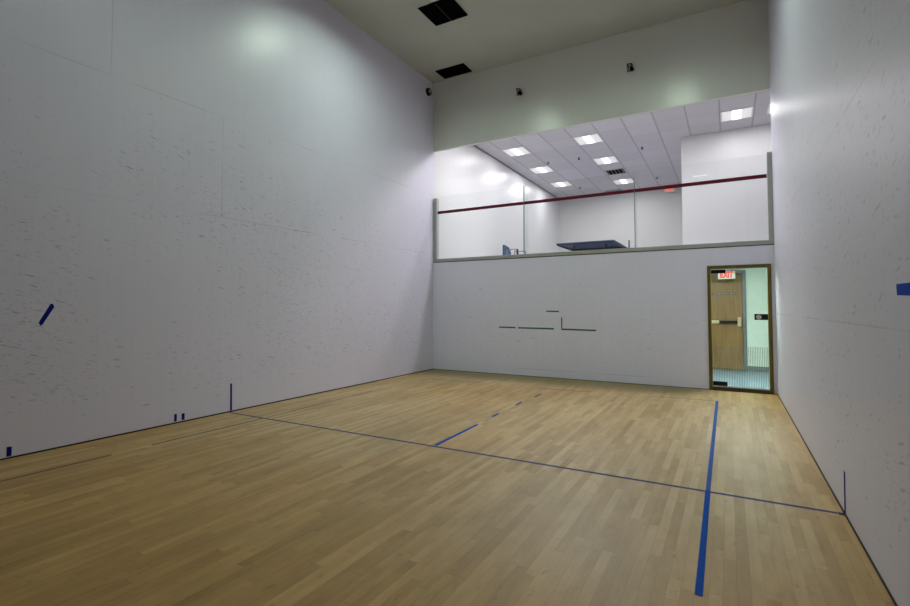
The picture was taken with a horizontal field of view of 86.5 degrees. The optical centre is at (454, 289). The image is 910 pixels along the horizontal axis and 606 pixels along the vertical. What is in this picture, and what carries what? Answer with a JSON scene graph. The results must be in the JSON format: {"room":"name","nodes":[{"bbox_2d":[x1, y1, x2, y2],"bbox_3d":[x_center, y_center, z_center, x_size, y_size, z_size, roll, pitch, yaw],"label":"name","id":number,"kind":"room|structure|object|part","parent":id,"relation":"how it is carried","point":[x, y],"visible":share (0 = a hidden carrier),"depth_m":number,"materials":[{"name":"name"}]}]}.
{"room":"sports hall","nodes":[
{"label":"sports hall","id":0,"kind":"room"},
{"bbox_2d":[0,0,559,458],"bbox_3d":[-1.310,-1.434,9.038,0.150,6.144,21.190,-1,-2,29],"label":"wall","id":1,"kind":"structure","parent":0,"point":[204,197],"depth_m":5.92,"materials":[{"name":"white paint"}]},
{"bbox_2d":[6,447,11,456],"bbox_3d":[-3.884,1.414,4.216,0.001,0.085,0.035,-1,-2,29],"label":"tape strip","id":2,"kind":"object","parent":1,"relation":"attached to","point":[9,449],"visible":1,"depth_m":4.22,"materials":[{"name":"blue plastic"}]},
{"bbox_2d":[39,304,53,325],"bbox_3d":[-3.768,0.235,4.465,0.001,0.204,0.114,-1,-2,29],"label":"tape strip","id":3,"kind":"object","parent":1,"relation":"attached to","point":[51,306],"visible":1,"depth_m":4.46,"materials":[{"name":"blue plastic"}]},
{"bbox_2d":[0,368,433,460],"bbox_3d":[-3.467,1.497,4.978,0.035,0.014,12.190,-1,-2,29],"label":"baseboard","id":4,"kind":"structure","parent":1,"relation":"attached to","point":[433,368],"depth_m":5.46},
{"bbox_2d":[230,383,231,410],"bbox_3d":[-2.822,1.360,6.099,0.001,0.339,0.032,-1,-2,29],"label":"tape strip","id":5,"kind":"object","parent":1,"relation":"attached to","point":[231,383],"visible":1,"depth_m":6.10,"materials":[{"name":"blue plastic"}]},
{"bbox_2d":[426,88,431,95],"bbox_3d":[-0.551,-4.189,10.273,0.058,0.170,0.170,-1,-2,29],"label":"wall speaker","id":6,"kind":"object","parent":1,"relation":"attached to","point":[428,90],"visible":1,"depth_m":10.24,"materials":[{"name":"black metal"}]},
{"bbox_2d":[0,368,894,605],"bbox_3d":[0.773,1.536,4.274,8.350,0.120,15.440,-1,-2,29],"label":"floor","id":7,"kind":"structure","parent":0,"point":[262,512],"depth_m":3.20,"materials":[{"name":"brown wood"}]},
{"bbox_2d":[0,455,109,481],"bbox_3d":[-3.346,1.461,3.830,0.027,0.001,1.130,-1,-2,29],"label":"court line","id":8,"kind":"object","parent":7,"relation":"on","point":[106,455],"visible":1,"depth_m":3.95,"materials":[{"name":"brown paint"}]},
{"bbox_2d":[152,418,261,444],"bbox_3d":[-2.591,1.511,5.176,0.030,0.001,1.260,-1,-2,29],"label":"court line","id":9,"kind":"object","parent":7,"relation":"on","point":[261,418],"visible":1,"depth_m":5.09,"materials":[{"name":"brown paint"}]},
{"bbox_2d":[266,391,370,417],"bbox_3d":[-1.776,1.566,6.685,0.022,0.001,2.052,-1,-2,28],"label":"court line","id":10,"kind":"object","parent":7,"relation":"on","point":[370,391],"visible":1,"depth_m":6.41,"materials":[{"name":"brown paint"}]},
{"bbox_2d":[435,424,477,445],"bbox_3d":[0.034,1.503,5.020,0.040,0.001,0.931,-1,-2,28],"label":"tape strip","id":11,"kind":"object","parent":7,"relation":"on","point":[447,439],"visible":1,"depth_m":4.96,"materials":[{"name":"blue plastic"}]},
{"bbox_2d":[229,412,837,513],"bbox_3d":[-0.189,1.487,4.573,6.042,0.001,0.032,-1,-2,29],"label":"court line","id":12,"kind":"object","parent":7,"relation":"on","point":[229,412],"visible":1,"depth_m":3.87,"materials":[{"name":"paint"}]},
{"bbox_2d":[695,491,710,595],"bbox_3d":[1.460,1.420,2.834,0.033,0.001,1.433,-1,-2,29],"label":"tape strip","id":13,"kind":"object","parent":7,"relation":"on","point":[704,529],"visible":1,"depth_m":2.63,"materials":[{"name":"blue plastic"}]},
{"bbox_2d":[706,401,718,490],"bbox_3d":[2.737,1.504,5.118,0.036,0.001,3.800,-1,-2,29],"label":"tape strip","id":14,"kind":"object","parent":7,"relation":"on","point":[710,466],"visible":1,"depth_m":4.40,"materials":[{"name":"blue plastic"}]},
{"bbox_2d":[473,145,556,197],"bbox_3d":[3.755,-3.559,13.298,4.560,0.030,8.930,-1,-2,29],"label":"trim","id":15,"kind":"structure","parent":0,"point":[473,145],"depth_m":14.22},
{"bbox_2d":[324,0,744,83],"bbox_3d":[-0.765,-4.764,3.772,6.400,0.120,12.350,-1,-2,29],"label":"ceiling","id":16,"kind":"structure","parent":0,"point":[494,33],"depth_m":8.30,"materials":[{"name":"paint"}]},
{"bbox_2d":[418,0,467,25],"bbox_3d":[-0.193,-4.541,7.929,0.620,0.018,0.560,-1,-2,29],"label":"ceiling vent","id":17,"kind":"object","parent":16,"relation":"in","point":[439,12],"visible":1,"depth_m":7.92,"materials":[{"name":"black metal"}]},
{"bbox_2d":[435,63,471,78],"bbox_3d":[-0.026,-4.469,9.926,0.655,0.014,0.375,-1,-2,29],"label":"ceiling vent","id":18,"kind":"object","parent":16,"relation":"in","point":[459,69],"visible":1,"depth_m":9.93,"materials":[{"name":"black metal"}]},
{"bbox_2d":[434,0,769,151],"bbox_3d":[2.209,-3.770,9.002,6.400,1.482,0.060,-1,-2,29],"label":"wall header","id":19,"kind":"structure","parent":0,"point":[721,52],"depth_m":8.61,"materials":[{"name":"white paint"}]},
{"bbox_2d":[516,88,521,95],"bbox_3d":[1.243,-3.853,9.450,0.119,0.136,0.115,-1,-2,29],"label":"wall bracket","id":20,"kind":"object","parent":19,"relation":"attached to","point":[519,92],"visible":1,"depth_m":9.44,"materials":[{"name":"black metal"}]},
{"bbox_2d":[627,63,633,71],"bbox_3d":[3.049,-3.862,8.429,0.119,0.136,0.115,-1,-2,29],"label":"wall bracket","id":21,"kind":"object","parent":19,"relation":"attached to","point":[630,68],"visible":1,"depth_m":8.44,"materials":[{"name":"black metal"}]},
{"bbox_2d":[433,245,777,393],"bbox_3d":[2.233,0.511,8.882,6.100,2.254,0.150,-1,-2,29],"label":"wall","id":22,"kind":"structure","parent":0,"point":[647,311],"depth_m":8.71,"materials":[{"name":"white paint"}]},
{"bbox_2d":[518,327,553,329],"bbox_3d":[1.528,0.745,9.185,0.715,0.034,0.001,-1,-2,29],"label":"tape strip","id":23,"kind":"object","parent":22,"relation":"attached to","point":[518,327],"visible":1,"depth_m":9.21,"materials":[{"name":"grey plastic"}]},
{"bbox_2d":[438,369,708,389],"bbox_3d":[1.807,1.647,9.004,5.185,0.008,0.024,-1,-2,29],"label":"baseboard","id":24,"kind":"structure","parent":22,"relation":"attached to","point":[438,369],"depth_m":8.75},
{"bbox_2d":[561,328,595,330],"bbox_3d":[2.238,0.740,8.784,0.635,0.037,0.001,-1,-2,29],"label":"tape strip","id":25,"kind":"object","parent":22,"relation":"attached to","point":[561,328],"visible":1,"depth_m":8.76,"materials":[{"name":"grey plastic"}]},
{"bbox_2d":[433,152,773,262],"bbox_3d":[2.259,-1.329,8.997,6.100,1.429,0.282,-1,-2,29],"label":"guard","id":26,"kind":"object","parent":22,"relation":"on","point":[436,212],"visible":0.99,"depth_m":8.46,"materials":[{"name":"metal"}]},
{"bbox_3d":[-0.405,-1.289,10.396,0.085,1.302,0.097,-1,-2,29],"label":"post","id":27,"kind":"part","parent":26,"relation":"part of","materials":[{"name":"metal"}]},
{"bbox_3d":[4.840,-1.427,7.435,0.066,1.352,0.097,-1,-2,29],"label":"post","id":28,"kind":"part","parent":26,"relation":"part of","materials":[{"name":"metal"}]},
{"bbox_2d":[707,264,773,393],"bbox_3d":[4.458,0.609,7.586,0.865,1.975,0.150,-1,-2,29],"label":"door","id":29,"kind":"structure","parent":22,"relation":"in","point":[722,385],"depth_m":7.49,"materials":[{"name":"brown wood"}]},
{"bbox_3d":[4.457,1.537,7.530,0.739,0.006,0.016,-1,-2,29],"label":"rail","id":30,"kind":"part","parent":29,"relation":"part of","materials":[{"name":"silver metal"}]},
{"bbox_2d":[560,187,682,251],"bbox_3d":[5.924,-1.848,17.227,4.710,3.160,0.150,-1,-2,29],"label":"wall","id":31,"kind":"structure","parent":0,"point":[658,214],"depth_m":17.10,"materials":[{"name":"paint"}]},
{"bbox_2d":[476,90,770,197],"bbox_3d":[5.309,-3.654,12.503,8.350,0.100,9.090,-1,-2,29],"label":"ceiling","id":32,"kind":"structure","parent":0,"point":[660,133],"depth_m":12.26,"materials":[{"name":"tile"}]},
{"bbox_2d":[501,146,531,156],"bbox_3d":[1.613,-3.590,12.656,0.598,0.014,0.619,-1,-2,29],"label":"recessed light","id":33,"kind":"object","parent":32,"relation":"in","point":[517,151],"visible":1,"depth_m":12.64,"materials":[{"name":"white plastic"}]},
{"bbox_2d":[529,166,553,173],"bbox_3d":[2.562,-3.528,14.334,0.598,0.014,0.619,-1,-2,29],"label":"recessed light","id":34,"kind":"object","parent":32,"relation":"in","point":[543,169],"visible":1,"depth_m":14.29,"materials":[{"name":"white plastic"}]},
{"bbox_2d":[549,181,571,187],"bbox_3d":[3.510,-3.466,16.012,0.598,0.014,0.619,-1,-2,29],"label":"recessed light","id":35,"kind":"object","parent":32,"relation":"in","point":[563,183],"visible":1,"depth_m":16.01,"materials":[{"name":"white plastic"}]},
{"bbox_2d":[573,133,603,145],"bbox_3d":[3.236,-3.624,11.739,0.598,0.014,0.619,-1,-2,29],"label":"recessed light","id":36,"kind":"object","parent":32,"relation":"in","point":[581,140],"visible":1,"depth_m":11.73,"materials":[{"name":"white plastic"}]},
{"bbox_2d":[592,156,618,164],"bbox_3d":[4.185,-3.562,13.418,0.598,0.014,0.619,-1,-2,29],"label":"recessed light","id":37,"kind":"object","parent":32,"relation":"in","point":[611,159],"visible":1,"depth_m":13.42,"materials":[{"name":"white plastic"}]},
{"bbox_2d":[605,168,626,174],"bbox_3d":[4.828,-3.511,14.534,0.550,0.034,0.560,-1,-2,29],"label":"ceiling vent","id":38,"kind":"object","parent":32,"relation":"in","point":[621,170],"visible":1,"depth_m":14.51,"materials":[{"name":"metal"}]},
{"bbox_2d":[612,178,633,184],"bbox_3d":[5.450,-3.480,15.655,0.598,0.014,0.619,-1,-2,29],"label":"recessed light","id":39,"kind":"object","parent":32,"relation":"in","point":[627,180],"visible":0.92,"depth_m":15.64,"materials":[{"name":"white plastic"}]},
{"bbox_2d":[664,188,674,192],"bbox_3d":[7.205,-3.363,16.266,0.345,0.204,0.058,-1,-2,29],"label":"exit sign","id":40,"kind":"object","parent":32,"relation":"attached to","point":[670,189],"visible":0.52,"depth_m":16.24,"materials":[{"name":"red plastic"}]},
{"bbox_2d":[720,106,753,121],"bbox_3d":[5.941,-3.682,10.212,0.598,0.014,0.619,-1,-2,29],"label":"recessed light","id":41,"kind":"object","parent":32,"relation":"in","point":[747,112],"visible":1,"depth_m":10.19,"materials":[{"name":"white plastic"}]},
{"bbox_2d":[766,103,770,114],"bbox_3d":[6.680,-3.698,9.795,0.598,0.014,0.619,-1,-2,29],"label":"recessed light","id":42,"kind":"object","parent":32,"relation":"in","point":[769,104],"visible":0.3,"depth_m":9.96,"materials":[{"name":"white plastic"}]},
{"bbox_2d":[681,124,771,244],"bbox_3d":[8.265,-2.010,12.886,3.640,3.160,5.110,-1,-2,29],"label":"wall","id":43,"kind":"structure","parent":0,"point":[735,211],"depth_m":11.12,"materials":[{"name":"paint"}]},
{"bbox_2d":[712,268,768,366],"bbox_3d":[6.079,0.619,10.094,4.800,2.140,0.150,-1,-2,29],"label":"wall","id":44,"kind":"structure","parent":0,"point":[756,278],"depth_m":9.94,"materials":[{"name":"paint"}]},
{"bbox_2d":[711,270,747,370],"bbox_3d":[5.613,0.654,10.285,1.000,2.084,0.175,-1,-2,29],"label":"door","id":45,"kind":"structure","parent":44,"relation":"in","point":[729,323],"depth_m":10.18,"materials":[{"name":"brown wood"}]},
{"bbox_3d":[5.688,0.099,10.246,0.450,0.040,0.004,-1,-2,29],"label":"notice plate","id":46,"kind":"part","parent":45,"relation":"part of","materials":[{"name":"grey metal"}]},
{"bbox_2d":[748,366,768,371],"bbox_3d":[7.084,1.613,9.396,2.400,0.100,0.012,-1,-2,29],"label":"baseboard","id":47,"kind":"structure","parent":44,"relation":"attached to","point":[750,368],"depth_m":9.89,"materials":[{"name":"grey"}]},
{"bbox_2d":[768,0,909,605],"bbox_3d":[1.918,-1.695,2.050,0.150,6.144,12.190,-1,-2,29],"label":"wall","id":48,"kind":"structure","parent":0,"point":[840,69],"depth_m":2.82,"materials":[{"name":"white paint"}]},
{"bbox_2d":[777,394,897,605],"bbox_3d":[1.865,1.383,1.966,0.035,0.014,12.190,-1,-2,29],"label":"baseboard","id":49,"kind":"structure","parent":48,"relation":"attached to","point":[847,518],"depth_m":2.87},
{"bbox_2d":[844,472,845,512],"bbox_3d":[2.467,1.285,3.064,0.001,0.259,0.050,-1,-2,29],"label":"tape strip","id":50,"kind":"object","parent":48,"relation":"attached to","point":[844,472],"visible":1,"depth_m":3.06,"materials":[{"name":"plastic"}]},
{"bbox_2d":[896,283,909,295],"bbox_3d":[1.746,0.002,1.835,0.001,0.061,0.475,-1,-2,29],"label":"tape strip","id":51,"kind":"object","parent":48,"relation":"attached to","point":[903,288],"visible":1,"depth_m":1.96,"materials":[{"name":"blue plastic"}]},
{"bbox_3d":[5.390,-0.505,8.916,5.000,0.020,2.950,-1,-2,29],"label":"ceiling","id":52,"kind":"structure","parent":0,"visible":0},
{"bbox_2d":[718,269,734,278],"bbox_3d":[5.506,-0.334,9.817,0.305,0.254,0.058,-1,-2,29],"label":"exit sign","id":53,"kind":"object","parent":52,"relation":"attached to","point":[727,275],"visible":0.73,"depth_m":9.79,"materials":[{"name":"white plastic"}]},
{"bbox_3d":[5.264,-0.420,12.300,8.350,0.060,8.980,-1,-2,29],"label":"floor","id":54,"kind":"structure","parent":0,"visible":0},
{"bbox_2d":[503,245,525,254],"bbox_3d":[1.606,-0.797,12.927,0.520,0.745,0.537,-1,-2,29],"label":"armchair","id":55,"kind":"object","parent":54,"relation":"on","point":[506,250],"visible":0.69,"depth_m":12.89,"materials":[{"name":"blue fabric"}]},
{"bbox_3d":[1.402,-0.943,13.043,0.055,0.444,0.480,-1,-2,29],"label":"backrest","id":56,"kind":"part","parent":55,"relation":"part of","materials":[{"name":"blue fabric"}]},
{"bbox_2d":[557,240,629,250],"bbox_3d":[4.004,-0.855,13.397,1.595,0.893,2.740,-1,-2,29],"label":"table","id":57,"kind":"object","parent":54,"relation":"on","point":[603,244],"visible":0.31,"depth_m":12.85,"materials":[{"name":"blue metal"}]}
]}

